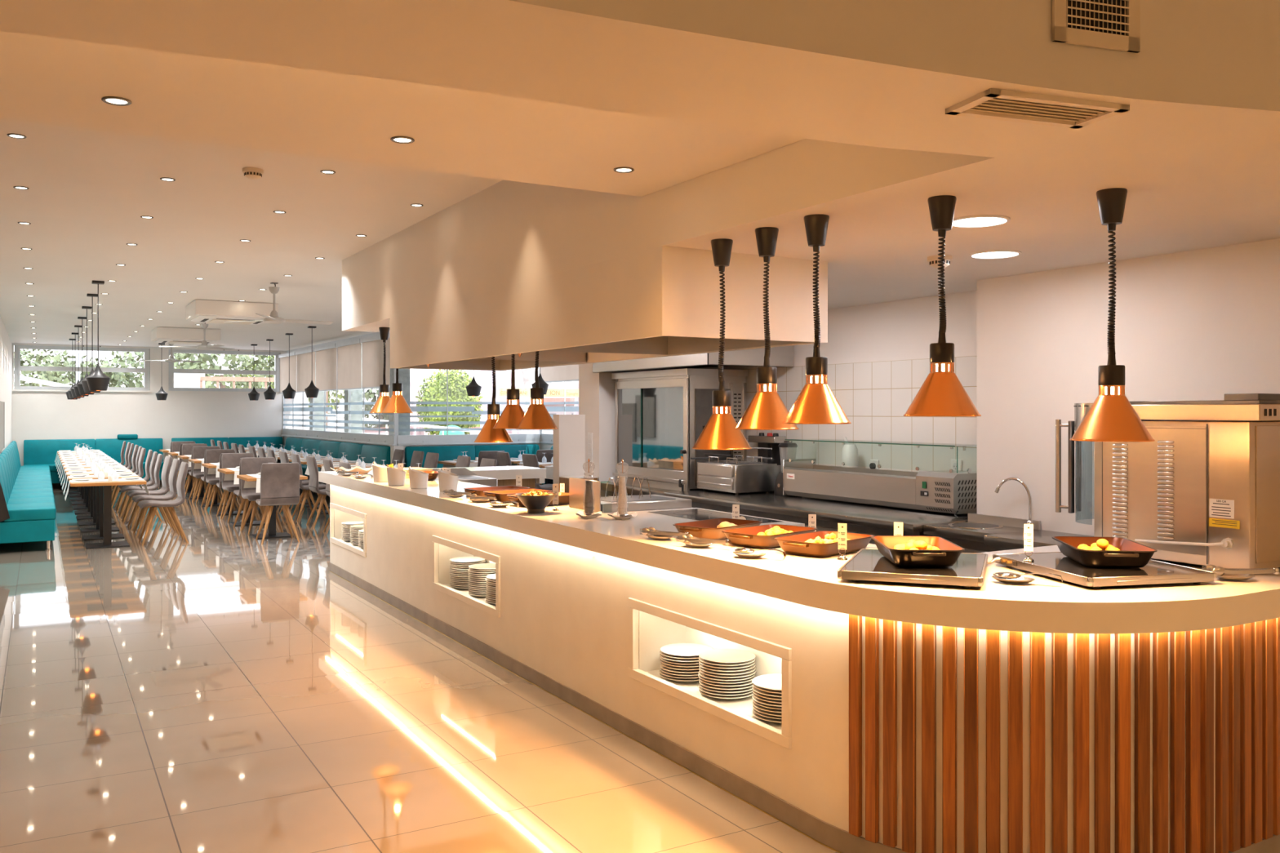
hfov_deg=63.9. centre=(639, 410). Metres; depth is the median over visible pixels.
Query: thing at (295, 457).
dining chair
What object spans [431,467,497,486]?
well
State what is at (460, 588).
plate
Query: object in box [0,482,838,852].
floor
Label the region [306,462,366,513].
dining table
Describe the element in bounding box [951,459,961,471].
power outlet
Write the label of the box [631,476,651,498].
wire basket
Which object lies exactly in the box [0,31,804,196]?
ceiling
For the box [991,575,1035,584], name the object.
spoon rest
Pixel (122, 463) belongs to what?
dining chair
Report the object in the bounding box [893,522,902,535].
menu card
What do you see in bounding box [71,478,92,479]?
napkin
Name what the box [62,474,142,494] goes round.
table runner
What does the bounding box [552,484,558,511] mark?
menu card
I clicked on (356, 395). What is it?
column
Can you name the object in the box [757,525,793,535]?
vegetable bake
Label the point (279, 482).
dining chair
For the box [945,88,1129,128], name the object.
ceiling vent
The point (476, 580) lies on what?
plate
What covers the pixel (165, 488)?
dining chair
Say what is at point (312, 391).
pendant lamp
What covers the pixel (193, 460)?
dining table
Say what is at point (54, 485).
baseboard
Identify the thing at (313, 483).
dining chair
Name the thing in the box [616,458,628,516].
salt mill
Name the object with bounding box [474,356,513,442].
heat lamp
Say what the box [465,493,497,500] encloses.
serving tongs
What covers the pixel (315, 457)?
table runner
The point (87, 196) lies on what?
ceiling
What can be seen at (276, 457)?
table runner
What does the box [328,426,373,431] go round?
terrace
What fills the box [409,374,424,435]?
closed parasol
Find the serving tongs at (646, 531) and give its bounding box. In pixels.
[640,527,689,536]
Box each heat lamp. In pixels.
[369,327,390,413]
[381,368,413,413]
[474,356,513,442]
[493,354,524,428]
[515,351,558,429]
[692,238,751,449]
[734,226,799,430]
[782,213,851,424]
[903,195,981,416]
[1069,187,1155,441]
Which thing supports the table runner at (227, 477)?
on the dining table at (226, 471)
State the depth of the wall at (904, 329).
6.61 m
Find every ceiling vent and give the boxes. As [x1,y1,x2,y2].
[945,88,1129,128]
[1052,0,1140,53]
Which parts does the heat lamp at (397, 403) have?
lamp shade, coiled cord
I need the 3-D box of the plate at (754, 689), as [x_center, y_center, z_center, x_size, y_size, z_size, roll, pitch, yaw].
[0.568,1.113,4.075,0.244,0.022,0.244,0,0,-30]
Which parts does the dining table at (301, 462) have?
plate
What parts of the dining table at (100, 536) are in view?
plate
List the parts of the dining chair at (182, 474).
leg, leg, seat, leg, leg, backrest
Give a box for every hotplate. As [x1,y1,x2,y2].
[837,548,987,588]
[987,551,1217,588]
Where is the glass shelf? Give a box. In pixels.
[795,438,977,446]
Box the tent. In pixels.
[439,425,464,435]
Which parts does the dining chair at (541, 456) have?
backrest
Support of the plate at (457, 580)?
on the plate at (461, 582)
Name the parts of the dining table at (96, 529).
plate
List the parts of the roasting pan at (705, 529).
handle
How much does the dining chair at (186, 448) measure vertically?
0.927 m
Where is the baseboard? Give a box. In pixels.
[52,479,194,487]
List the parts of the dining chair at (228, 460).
leg, seat, leg, backrest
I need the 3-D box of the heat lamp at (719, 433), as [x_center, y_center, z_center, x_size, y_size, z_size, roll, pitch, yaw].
[0.340,-0.274,4.262,0.249,0.866,0.249,0,0,5]
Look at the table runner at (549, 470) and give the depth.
14.54 m
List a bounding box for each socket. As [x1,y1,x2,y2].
[379,384,389,391]
[392,382,402,391]
[487,404,499,413]
[506,388,519,399]
[530,387,543,399]
[712,390,731,405]
[756,366,777,383]
[805,356,827,374]
[929,342,954,362]
[952,462,958,470]
[1097,364,1124,385]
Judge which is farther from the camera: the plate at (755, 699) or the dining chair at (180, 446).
the dining chair at (180, 446)
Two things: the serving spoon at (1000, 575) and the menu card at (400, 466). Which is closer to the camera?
the serving spoon at (1000, 575)
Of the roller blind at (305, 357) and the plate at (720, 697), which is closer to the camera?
the plate at (720, 697)
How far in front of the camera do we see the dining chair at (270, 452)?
15.85 m
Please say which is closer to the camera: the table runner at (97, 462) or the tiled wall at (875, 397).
the tiled wall at (875, 397)
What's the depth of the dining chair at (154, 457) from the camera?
14.91 m
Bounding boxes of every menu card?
[397,463,403,470]
[515,475,521,486]
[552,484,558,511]
[560,483,564,492]
[732,504,746,519]
[808,514,816,531]
[837,523,847,559]
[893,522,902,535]
[1022,524,1034,561]
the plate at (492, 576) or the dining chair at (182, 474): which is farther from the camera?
the dining chair at (182, 474)
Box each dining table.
[57,451,102,490]
[57,453,104,493]
[58,454,93,497]
[59,456,103,500]
[60,457,98,505]
[61,460,115,509]
[62,462,119,514]
[63,464,124,519]
[64,466,128,525]
[65,470,133,533]
[66,474,140,540]
[68,478,146,549]
[159,449,185,485]
[167,452,194,492]
[177,455,207,498]
[188,458,226,506]
[201,463,243,515]
[217,468,265,525]
[236,475,307,538]
[257,452,299,462]
[275,455,318,498]
[288,457,336,504]
[300,460,351,508]
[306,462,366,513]
[320,465,372,470]
[437,460,475,465]
[511,460,522,463]
[516,462,553,492]
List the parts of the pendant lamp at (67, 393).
lamp shade, cord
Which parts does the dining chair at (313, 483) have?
backrest, leg, seat, leg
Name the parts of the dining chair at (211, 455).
leg, seat, leg, backrest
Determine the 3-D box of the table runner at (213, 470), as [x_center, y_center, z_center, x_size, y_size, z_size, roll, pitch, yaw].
[-6.148,0.880,15.286,0.434,0.173,0.842,0,0,-30]
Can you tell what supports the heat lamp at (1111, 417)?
hanging from the ceiling at (1202, 90)
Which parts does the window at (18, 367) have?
sill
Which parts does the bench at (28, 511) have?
panel, backrest, seat, leg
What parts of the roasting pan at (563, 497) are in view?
handle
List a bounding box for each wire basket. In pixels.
[604,477,619,500]
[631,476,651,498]
[708,454,744,462]
[726,456,763,463]
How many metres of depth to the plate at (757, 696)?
4.00 m
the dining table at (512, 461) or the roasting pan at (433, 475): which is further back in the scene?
the dining table at (512, 461)
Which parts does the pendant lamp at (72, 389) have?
lamp shade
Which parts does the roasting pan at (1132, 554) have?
handle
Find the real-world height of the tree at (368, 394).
3.412 m
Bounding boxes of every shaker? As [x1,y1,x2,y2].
[103,471,107,477]
[107,475,112,481]
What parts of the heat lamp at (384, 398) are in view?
lamp shade, coiled cord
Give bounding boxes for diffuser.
[952,217,1006,226]
[972,251,1017,257]
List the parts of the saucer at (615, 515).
plate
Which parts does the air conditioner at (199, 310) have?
grille panel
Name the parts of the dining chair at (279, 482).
leg, leg, seat, backrest, leg, leg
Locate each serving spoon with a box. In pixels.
[354,474,373,479]
[490,501,519,507]
[733,547,786,559]
[993,572,1062,586]
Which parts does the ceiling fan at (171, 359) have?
blade, motor, blade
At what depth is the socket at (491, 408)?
6.51 m
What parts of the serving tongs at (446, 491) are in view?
arm, arm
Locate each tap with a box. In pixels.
[994,477,1034,529]
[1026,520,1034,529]
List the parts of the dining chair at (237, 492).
seat, leg, leg, backrest, leg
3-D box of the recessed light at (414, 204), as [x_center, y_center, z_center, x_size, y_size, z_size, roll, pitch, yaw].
[-1.442,-1.327,6.633,0.083,0.006,0.083,0,0,-30]
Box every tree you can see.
[13,346,93,386]
[23,355,143,386]
[101,351,222,387]
[173,352,274,388]
[227,355,344,418]
[362,387,388,427]
[415,369,483,435]
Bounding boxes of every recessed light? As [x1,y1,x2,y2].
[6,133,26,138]
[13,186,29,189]
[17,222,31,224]
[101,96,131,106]
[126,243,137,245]
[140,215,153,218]
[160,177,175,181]
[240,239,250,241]
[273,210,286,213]
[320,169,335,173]
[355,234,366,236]
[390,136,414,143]
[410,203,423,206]
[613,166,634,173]
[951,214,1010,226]
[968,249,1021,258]
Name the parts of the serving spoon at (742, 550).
handle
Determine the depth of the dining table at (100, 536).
12.38 m
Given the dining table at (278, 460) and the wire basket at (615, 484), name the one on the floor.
the dining table at (278, 460)
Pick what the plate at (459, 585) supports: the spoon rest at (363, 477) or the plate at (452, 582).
the plate at (452, 582)
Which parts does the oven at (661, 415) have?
glass door, glass door, frame, glass door, door knob, panel, post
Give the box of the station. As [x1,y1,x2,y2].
[600,476,691,512]
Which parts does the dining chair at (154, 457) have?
leg, leg, seat, backrest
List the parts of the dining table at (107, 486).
plate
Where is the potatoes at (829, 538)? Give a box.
[804,533,849,543]
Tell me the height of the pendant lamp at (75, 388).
1.123 m
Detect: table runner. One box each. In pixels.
[54,450,101,462]
[55,452,103,463]
[55,453,106,466]
[56,455,108,469]
[57,457,111,471]
[57,459,115,475]
[58,462,118,478]
[59,464,123,481]
[60,467,126,484]
[62,470,132,490]
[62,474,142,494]
[64,478,149,500]
[164,448,170,457]
[172,452,179,461]
[182,454,191,466]
[194,458,204,471]
[207,462,219,477]
[223,467,239,484]
[244,474,260,493]
[275,455,321,461]
[288,457,331,459]
[300,459,346,461]
[305,462,362,475]
[320,464,372,471]
[443,460,478,467]
[510,458,522,466]
[519,462,553,466]
[544,465,553,479]
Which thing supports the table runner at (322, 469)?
on the dining table at (335, 468)
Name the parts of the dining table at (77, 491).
plate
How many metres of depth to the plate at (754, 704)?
4.01 m
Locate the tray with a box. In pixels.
[1128,393,1279,404]
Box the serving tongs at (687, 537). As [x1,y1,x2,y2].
[676,533,730,545]
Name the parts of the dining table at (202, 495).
plate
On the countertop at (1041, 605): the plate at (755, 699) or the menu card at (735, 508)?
the menu card at (735, 508)
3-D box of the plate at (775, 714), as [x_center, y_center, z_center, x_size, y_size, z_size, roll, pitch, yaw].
[0.571,1.188,4.077,0.244,0.022,0.244,0,0,-30]
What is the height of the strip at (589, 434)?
0.410 m
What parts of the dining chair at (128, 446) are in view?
backrest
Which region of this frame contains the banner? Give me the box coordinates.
[497,386,578,416]
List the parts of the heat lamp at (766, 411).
coiled cord, lamp shade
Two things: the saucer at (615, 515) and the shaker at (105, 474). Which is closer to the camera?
the saucer at (615, 515)
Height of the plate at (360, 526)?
0.022 m
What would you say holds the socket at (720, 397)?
attached to the heat lamp at (719, 433)
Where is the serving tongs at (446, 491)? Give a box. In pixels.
[443,488,472,495]
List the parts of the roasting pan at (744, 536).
handle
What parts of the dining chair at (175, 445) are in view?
backrest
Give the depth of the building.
45.31 m
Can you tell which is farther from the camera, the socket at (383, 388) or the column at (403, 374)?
the column at (403, 374)
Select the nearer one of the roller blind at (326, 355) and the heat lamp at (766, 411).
the heat lamp at (766, 411)
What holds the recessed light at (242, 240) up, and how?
in the ceiling at (87, 196)
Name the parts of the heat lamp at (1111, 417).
coiled cord, lamp shade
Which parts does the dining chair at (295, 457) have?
backrest, leg, leg, seat, leg, leg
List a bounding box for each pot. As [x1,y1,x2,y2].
[372,462,387,482]
[386,464,405,485]
[408,466,428,488]
[437,468,458,491]
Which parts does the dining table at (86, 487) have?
plate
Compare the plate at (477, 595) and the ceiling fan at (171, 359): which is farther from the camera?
the ceiling fan at (171, 359)
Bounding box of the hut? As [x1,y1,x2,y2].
[173,373,204,387]
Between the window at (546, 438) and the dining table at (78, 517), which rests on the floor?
the dining table at (78, 517)
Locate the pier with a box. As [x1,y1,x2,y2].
[391,445,403,462]
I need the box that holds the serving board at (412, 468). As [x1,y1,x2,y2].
[395,466,432,471]
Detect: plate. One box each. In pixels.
[342,521,363,525]
[350,524,363,528]
[449,556,484,563]
[449,560,485,564]
[449,562,485,567]
[449,564,469,568]
[449,566,468,570]
[449,568,468,572]
[449,570,468,574]
[449,572,468,576]
[449,573,468,577]
[449,577,468,582]
[449,581,468,585]
[449,582,468,586]
[450,575,468,579]
[450,579,468,583]
[450,584,468,589]
[467,568,495,573]
[467,573,486,577]
[467,578,486,583]
[467,581,486,585]
[467,582,486,587]
[467,584,486,589]
[468,563,495,570]
[468,568,495,572]
[468,571,495,576]
[468,575,485,579]
[468,577,486,582]
[468,586,486,591]
[468,588,485,593]
[468,590,486,595]
[468,591,486,597]
[485,577,495,582]
[485,583,495,588]
[485,589,495,594]
[485,595,495,599]
[485,600,495,604]
[486,573,495,580]
[659,650,698,659]
[659,653,698,662]
[659,657,698,665]
[659,663,699,673]
[659,669,698,679]
[659,672,699,682]
[660,643,713,657]
[660,659,699,667]
[660,662,699,671]
[660,667,698,676]
[697,674,755,684]
[697,685,752,696]
[698,648,755,663]
[698,656,755,666]
[698,659,755,669]
[698,662,755,672]
[698,666,755,675]
[698,671,755,681]
[698,677,755,687]
[698,680,753,690]
[698,688,753,699]
[699,669,755,678]
[699,684,752,693]
[751,674,781,691]
[751,685,781,697]
[751,694,781,706]
[751,710,781,723]
[752,683,781,693]
[752,689,781,700]
[752,693,781,703]
[752,698,781,710]
[752,701,781,713]
[752,705,781,716]
[752,707,781,719]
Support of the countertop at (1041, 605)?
on the counter at (891, 736)
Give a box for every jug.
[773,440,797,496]
[841,436,858,467]
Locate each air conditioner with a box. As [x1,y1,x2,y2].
[151,326,220,344]
[186,299,278,324]
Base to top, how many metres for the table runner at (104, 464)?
0.203 m
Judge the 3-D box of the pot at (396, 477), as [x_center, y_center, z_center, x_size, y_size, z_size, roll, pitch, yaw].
[-1.911,0.503,8.034,0.154,0.163,0.148,0,0,-9]
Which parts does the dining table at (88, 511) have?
plate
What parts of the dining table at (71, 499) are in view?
plate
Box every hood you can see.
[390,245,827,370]
[402,351,586,369]
[542,336,808,355]
[592,345,793,373]
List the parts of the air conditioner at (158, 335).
grille panel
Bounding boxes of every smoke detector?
[242,167,263,179]
[927,254,952,268]
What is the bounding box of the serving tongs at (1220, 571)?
[1202,564,1279,576]
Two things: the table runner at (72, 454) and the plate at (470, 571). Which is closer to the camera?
the plate at (470, 571)
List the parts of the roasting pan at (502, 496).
handle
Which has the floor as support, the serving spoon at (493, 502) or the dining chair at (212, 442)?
the dining chair at (212, 442)
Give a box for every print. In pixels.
[0,400,4,451]
[1211,502,1231,516]
[1212,520,1236,526]
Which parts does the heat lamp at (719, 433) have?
lamp shade, coiled cord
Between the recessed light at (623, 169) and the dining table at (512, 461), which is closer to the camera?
the recessed light at (623, 169)
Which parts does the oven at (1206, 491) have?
door handle, door rail, cylinder crown, panel, panel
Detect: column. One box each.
[309,353,324,431]
[344,344,362,433]
[388,368,409,435]
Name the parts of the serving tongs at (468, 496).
arm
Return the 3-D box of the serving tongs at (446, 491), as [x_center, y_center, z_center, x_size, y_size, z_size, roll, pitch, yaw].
[-1.213,0.549,6.880,0.249,0.033,0.063,0,0,36]
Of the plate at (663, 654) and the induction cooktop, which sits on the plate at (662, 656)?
the plate at (663, 654)
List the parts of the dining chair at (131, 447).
backrest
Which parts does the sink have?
door, sink bowl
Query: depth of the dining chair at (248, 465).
13.02 m
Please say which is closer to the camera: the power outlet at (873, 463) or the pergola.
the power outlet at (873, 463)
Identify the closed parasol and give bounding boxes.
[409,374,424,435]
[506,368,527,434]
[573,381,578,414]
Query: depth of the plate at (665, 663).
4.60 m
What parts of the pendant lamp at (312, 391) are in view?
lamp shade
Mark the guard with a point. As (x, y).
(577, 486)
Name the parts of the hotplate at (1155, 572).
corner post, glass, corner post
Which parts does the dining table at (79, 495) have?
plate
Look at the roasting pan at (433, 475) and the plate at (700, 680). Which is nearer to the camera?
the plate at (700, 680)
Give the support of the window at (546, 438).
in the wall at (541, 446)
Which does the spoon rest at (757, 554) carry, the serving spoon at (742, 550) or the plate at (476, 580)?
the serving spoon at (742, 550)
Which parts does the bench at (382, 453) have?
seat, backrest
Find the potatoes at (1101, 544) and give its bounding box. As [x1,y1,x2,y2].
[1077,538,1119,550]
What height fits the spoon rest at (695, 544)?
0.016 m
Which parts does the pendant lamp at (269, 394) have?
lamp shade, cord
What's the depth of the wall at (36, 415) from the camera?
21.48 m
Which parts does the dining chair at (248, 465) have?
leg, seat, leg, backrest, leg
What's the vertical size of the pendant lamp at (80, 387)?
1.123 m
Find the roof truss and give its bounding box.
[13,373,71,389]
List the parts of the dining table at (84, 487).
plate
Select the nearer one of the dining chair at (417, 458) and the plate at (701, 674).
the plate at (701, 674)
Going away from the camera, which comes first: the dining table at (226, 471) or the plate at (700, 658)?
the plate at (700, 658)
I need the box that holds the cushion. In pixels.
[117,434,137,439]
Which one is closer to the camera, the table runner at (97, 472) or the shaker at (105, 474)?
the shaker at (105, 474)
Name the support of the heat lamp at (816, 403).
hanging from the ceiling at (1202, 90)
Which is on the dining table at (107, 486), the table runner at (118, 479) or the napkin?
the table runner at (118, 479)
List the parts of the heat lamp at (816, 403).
coiled cord, lamp shade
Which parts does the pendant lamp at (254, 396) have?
lamp shade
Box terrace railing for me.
[308,411,511,435]
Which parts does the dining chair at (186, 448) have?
leg, leg, backrest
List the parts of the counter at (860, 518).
door, door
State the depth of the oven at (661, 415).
7.96 m
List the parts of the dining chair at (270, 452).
backrest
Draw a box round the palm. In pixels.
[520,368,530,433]
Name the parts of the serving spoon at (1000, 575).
handle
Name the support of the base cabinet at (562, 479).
on the floor
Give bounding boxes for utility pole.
[67,353,88,383]
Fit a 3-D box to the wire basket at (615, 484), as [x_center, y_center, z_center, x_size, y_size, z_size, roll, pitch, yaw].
[-0.150,0.472,6.166,0.087,0.128,0.107,0,0,-30]
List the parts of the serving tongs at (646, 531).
arm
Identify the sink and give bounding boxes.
[923,513,1040,553]
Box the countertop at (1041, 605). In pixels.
[318,465,1279,633]
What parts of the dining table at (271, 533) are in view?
plate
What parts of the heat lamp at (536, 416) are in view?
lamp shade, coiled cord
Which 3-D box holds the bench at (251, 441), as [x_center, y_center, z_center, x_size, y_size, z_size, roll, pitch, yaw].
[-8.766,1.058,21.960,2.248,0.955,0.595,0,0,-30]
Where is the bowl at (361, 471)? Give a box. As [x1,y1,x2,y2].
[330,466,372,474]
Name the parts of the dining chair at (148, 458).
leg, leg, seat, backrest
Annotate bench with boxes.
[0,440,56,550]
[23,438,164,485]
[171,436,283,479]
[284,437,390,484]
[404,444,539,467]
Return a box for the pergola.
[200,376,328,428]
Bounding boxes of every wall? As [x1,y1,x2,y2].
[0,315,12,453]
[12,342,308,475]
[284,435,553,467]
[362,426,553,435]
[553,363,615,497]
[693,290,977,369]
[744,355,977,471]
[977,238,1279,536]
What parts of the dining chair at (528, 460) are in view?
backrest, seat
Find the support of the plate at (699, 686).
on the plate at (720, 697)
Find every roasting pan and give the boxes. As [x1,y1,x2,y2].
[422,471,438,479]
[463,485,529,496]
[483,488,551,502]
[506,492,568,506]
[672,518,762,539]
[721,524,817,548]
[774,530,874,556]
[871,535,964,566]
[1052,536,1157,568]
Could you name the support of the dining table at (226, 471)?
on the floor
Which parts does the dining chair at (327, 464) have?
leg, backrest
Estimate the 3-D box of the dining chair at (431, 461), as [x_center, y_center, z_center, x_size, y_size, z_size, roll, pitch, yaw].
[-3.189,1.071,14.692,0.506,0.927,0.435,0,0,-32]
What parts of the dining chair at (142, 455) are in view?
leg, leg, backrest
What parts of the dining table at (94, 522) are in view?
plate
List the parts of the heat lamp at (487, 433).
lamp shade, coiled cord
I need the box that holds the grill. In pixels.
[746,432,786,492]
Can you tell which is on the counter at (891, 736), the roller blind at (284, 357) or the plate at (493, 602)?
the plate at (493, 602)
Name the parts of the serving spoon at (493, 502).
handle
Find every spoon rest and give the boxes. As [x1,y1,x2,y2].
[339,473,352,475]
[353,475,366,478]
[447,493,464,497]
[469,498,488,502]
[488,503,508,507]
[645,533,673,540]
[683,541,712,547]
[733,551,765,558]
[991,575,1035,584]
[1217,573,1254,581]
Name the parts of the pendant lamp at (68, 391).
lamp shade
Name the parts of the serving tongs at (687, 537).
arm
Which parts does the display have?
maker plate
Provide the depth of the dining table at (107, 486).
11.62 m
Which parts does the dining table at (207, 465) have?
plate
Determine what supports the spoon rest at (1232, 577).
on the countertop at (1041, 605)
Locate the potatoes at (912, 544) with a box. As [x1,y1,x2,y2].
[893,539,940,550]
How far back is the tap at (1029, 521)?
5.22 m
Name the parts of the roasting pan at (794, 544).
handle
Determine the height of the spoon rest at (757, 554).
0.016 m
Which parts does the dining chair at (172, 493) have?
leg, leg, seat, leg, leg, backrest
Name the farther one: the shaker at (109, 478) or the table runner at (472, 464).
the table runner at (472, 464)
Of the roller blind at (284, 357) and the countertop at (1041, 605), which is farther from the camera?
the roller blind at (284, 357)
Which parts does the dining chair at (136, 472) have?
leg, backrest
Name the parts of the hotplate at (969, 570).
corner post, corner post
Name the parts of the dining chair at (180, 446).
backrest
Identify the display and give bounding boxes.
[782,438,977,518]
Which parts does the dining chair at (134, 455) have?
backrest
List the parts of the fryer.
basket handle, drawer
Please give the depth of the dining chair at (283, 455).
15.21 m
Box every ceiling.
[0,0,1279,332]
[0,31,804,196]
[0,118,502,351]
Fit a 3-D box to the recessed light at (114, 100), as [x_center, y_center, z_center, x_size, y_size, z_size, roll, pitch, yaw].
[-1.597,-0.944,3.131,0.083,0.006,0.083,0,0,-30]
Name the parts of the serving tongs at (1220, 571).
arm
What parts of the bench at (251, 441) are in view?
backrest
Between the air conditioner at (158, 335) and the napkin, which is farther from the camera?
the air conditioner at (158, 335)
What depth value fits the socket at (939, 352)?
3.38 m
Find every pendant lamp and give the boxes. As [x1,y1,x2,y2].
[66,338,77,399]
[67,332,80,398]
[70,324,84,397]
[73,316,88,395]
[76,306,93,394]
[81,293,100,392]
[85,280,110,391]
[155,342,168,399]
[248,344,259,400]
[263,339,275,399]
[282,333,296,398]
[304,325,319,397]
[466,369,481,395]
[531,367,548,395]
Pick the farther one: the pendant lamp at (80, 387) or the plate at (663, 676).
the pendant lamp at (80, 387)
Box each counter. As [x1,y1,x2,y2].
[328,478,1279,852]
[664,489,977,544]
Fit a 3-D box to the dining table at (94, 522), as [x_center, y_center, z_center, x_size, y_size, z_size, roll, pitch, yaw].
[-7.388,1.166,13.948,0.750,0.738,0.690,0,0,-30]
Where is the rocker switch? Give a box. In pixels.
[922,481,926,488]
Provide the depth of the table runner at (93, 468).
13.94 m
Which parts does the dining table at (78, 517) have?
plate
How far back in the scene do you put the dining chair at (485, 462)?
12.97 m
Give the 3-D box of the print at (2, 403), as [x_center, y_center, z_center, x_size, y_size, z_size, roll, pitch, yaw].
[-8.722,0.210,13.996,0.034,0.670,2.282,0,0,-30]
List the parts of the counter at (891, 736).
niche frame, niche frame, panel wood, arm leg, niche frame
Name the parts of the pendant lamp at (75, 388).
lamp shade, cord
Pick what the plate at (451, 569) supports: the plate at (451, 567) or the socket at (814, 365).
the plate at (451, 567)
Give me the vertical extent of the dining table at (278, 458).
0.738 m
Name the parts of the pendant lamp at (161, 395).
lamp shade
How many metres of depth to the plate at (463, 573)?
7.01 m
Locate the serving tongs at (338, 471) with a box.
[337,470,358,474]
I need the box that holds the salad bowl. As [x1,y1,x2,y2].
[515,490,556,513]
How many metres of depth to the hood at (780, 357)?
7.44 m
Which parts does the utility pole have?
cross arm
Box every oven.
[611,368,747,491]
[1055,393,1279,568]
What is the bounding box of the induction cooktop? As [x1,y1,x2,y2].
[647,508,784,524]
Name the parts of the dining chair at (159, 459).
leg, leg, seat, backrest, leg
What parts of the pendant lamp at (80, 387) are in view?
lamp shade, cord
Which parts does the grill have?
rail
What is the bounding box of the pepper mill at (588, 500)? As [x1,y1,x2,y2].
[582,458,595,515]
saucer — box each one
[575,511,601,518]
[607,511,637,519]
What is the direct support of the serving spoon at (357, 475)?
on the spoon rest at (363, 477)
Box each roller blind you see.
[278,351,296,393]
[294,347,315,392]
[314,343,337,391]
[335,338,362,390]
[360,333,390,388]
[540,364,578,382]
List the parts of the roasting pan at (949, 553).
handle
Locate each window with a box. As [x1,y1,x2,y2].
[13,345,151,391]
[168,349,279,393]
[280,332,397,445]
[397,369,541,445]
[540,382,578,444]
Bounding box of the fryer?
[690,453,777,494]
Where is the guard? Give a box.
[568,477,610,512]
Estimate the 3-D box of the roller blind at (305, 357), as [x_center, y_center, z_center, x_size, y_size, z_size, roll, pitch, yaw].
[-6.797,-0.806,20.867,0.071,0.867,1.463,0,0,-32]
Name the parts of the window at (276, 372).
sill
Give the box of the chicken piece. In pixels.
[716,521,737,528]
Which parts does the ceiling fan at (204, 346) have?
blade, motor, blade, blade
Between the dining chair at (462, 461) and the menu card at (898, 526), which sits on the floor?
the dining chair at (462, 461)
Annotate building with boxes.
[387,397,574,427]
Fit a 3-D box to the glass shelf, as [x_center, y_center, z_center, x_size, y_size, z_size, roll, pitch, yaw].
[1.511,0.202,6.528,0.275,0.005,1.530,0,0,-30]
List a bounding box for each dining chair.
[111,444,138,488]
[111,446,142,498]
[111,448,146,507]
[115,449,152,512]
[118,451,157,517]
[120,440,125,465]
[120,453,162,524]
[123,442,130,467]
[126,443,133,469]
[126,456,172,529]
[132,458,179,537]
[137,462,188,546]
[171,441,195,488]
[178,443,204,493]
[182,444,207,496]
[188,446,218,502]
[192,446,223,504]
[200,448,232,509]
[205,449,239,512]
[210,439,215,446]
[216,453,244,519]
[217,440,223,449]
[221,453,260,522]
[222,441,229,448]
[231,443,239,453]
[233,457,273,530]
[238,444,245,453]
[240,457,283,535]
[248,445,257,457]
[255,462,299,544]
[257,447,266,457]
[266,448,304,509]
[279,451,317,513]
[290,453,329,521]
[306,455,326,528]
[323,458,333,531]
[338,462,351,469]
[391,448,404,467]
[409,450,423,467]
[423,452,439,468]
[455,455,471,467]
[477,450,504,466]
[480,457,497,466]
[497,451,511,466]
[521,453,552,492]
[536,449,553,484]
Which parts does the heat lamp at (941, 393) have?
coiled cord, lamp shade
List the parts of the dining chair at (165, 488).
leg, leg, seat, leg, leg, backrest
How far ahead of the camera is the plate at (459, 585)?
6.99 m
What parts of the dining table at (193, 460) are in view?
plate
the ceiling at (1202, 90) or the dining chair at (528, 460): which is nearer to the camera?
the ceiling at (1202, 90)
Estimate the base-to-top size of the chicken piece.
0.056 m
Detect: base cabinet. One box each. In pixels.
[558,475,598,493]
[600,482,703,496]
[983,529,1091,551]
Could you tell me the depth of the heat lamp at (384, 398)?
8.70 m
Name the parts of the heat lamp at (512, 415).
lamp shade, coiled cord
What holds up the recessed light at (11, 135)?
in the ceiling at (87, 196)
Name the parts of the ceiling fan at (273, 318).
blade, blade, motor, down rod, blade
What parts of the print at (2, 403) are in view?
frame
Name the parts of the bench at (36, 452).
backrest, seat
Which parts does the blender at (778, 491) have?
motor, lid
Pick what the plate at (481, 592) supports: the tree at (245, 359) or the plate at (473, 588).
the plate at (473, 588)
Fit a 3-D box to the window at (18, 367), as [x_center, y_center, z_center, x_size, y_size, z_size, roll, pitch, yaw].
[-11.319,-0.840,20.887,2.460,0.910,0.150,0,0,-30]
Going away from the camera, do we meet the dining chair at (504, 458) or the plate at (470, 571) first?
the plate at (470, 571)
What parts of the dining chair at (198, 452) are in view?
leg, seat, leg, backrest, leg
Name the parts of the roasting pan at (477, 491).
handle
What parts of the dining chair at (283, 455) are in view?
backrest, seat, leg, leg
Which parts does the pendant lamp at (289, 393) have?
lamp shade, cord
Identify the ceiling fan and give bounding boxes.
[138,343,202,362]
[159,322,235,350]
[226,282,333,324]
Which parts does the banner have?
post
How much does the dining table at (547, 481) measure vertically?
0.738 m
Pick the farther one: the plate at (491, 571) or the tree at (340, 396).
the tree at (340, 396)
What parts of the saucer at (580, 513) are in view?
plate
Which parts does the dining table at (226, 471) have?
plate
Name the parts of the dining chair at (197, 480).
backrest, leg, leg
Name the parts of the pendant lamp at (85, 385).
lamp shade, cord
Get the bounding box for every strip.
[587,432,592,475]
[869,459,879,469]
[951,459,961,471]
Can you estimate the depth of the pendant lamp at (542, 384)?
13.15 m
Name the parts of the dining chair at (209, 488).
seat, leg, leg, backrest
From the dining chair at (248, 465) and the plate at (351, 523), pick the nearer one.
the plate at (351, 523)
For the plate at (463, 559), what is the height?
0.022 m
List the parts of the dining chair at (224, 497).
seat, leg, leg, backrest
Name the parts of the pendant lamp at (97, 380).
lamp shade, cord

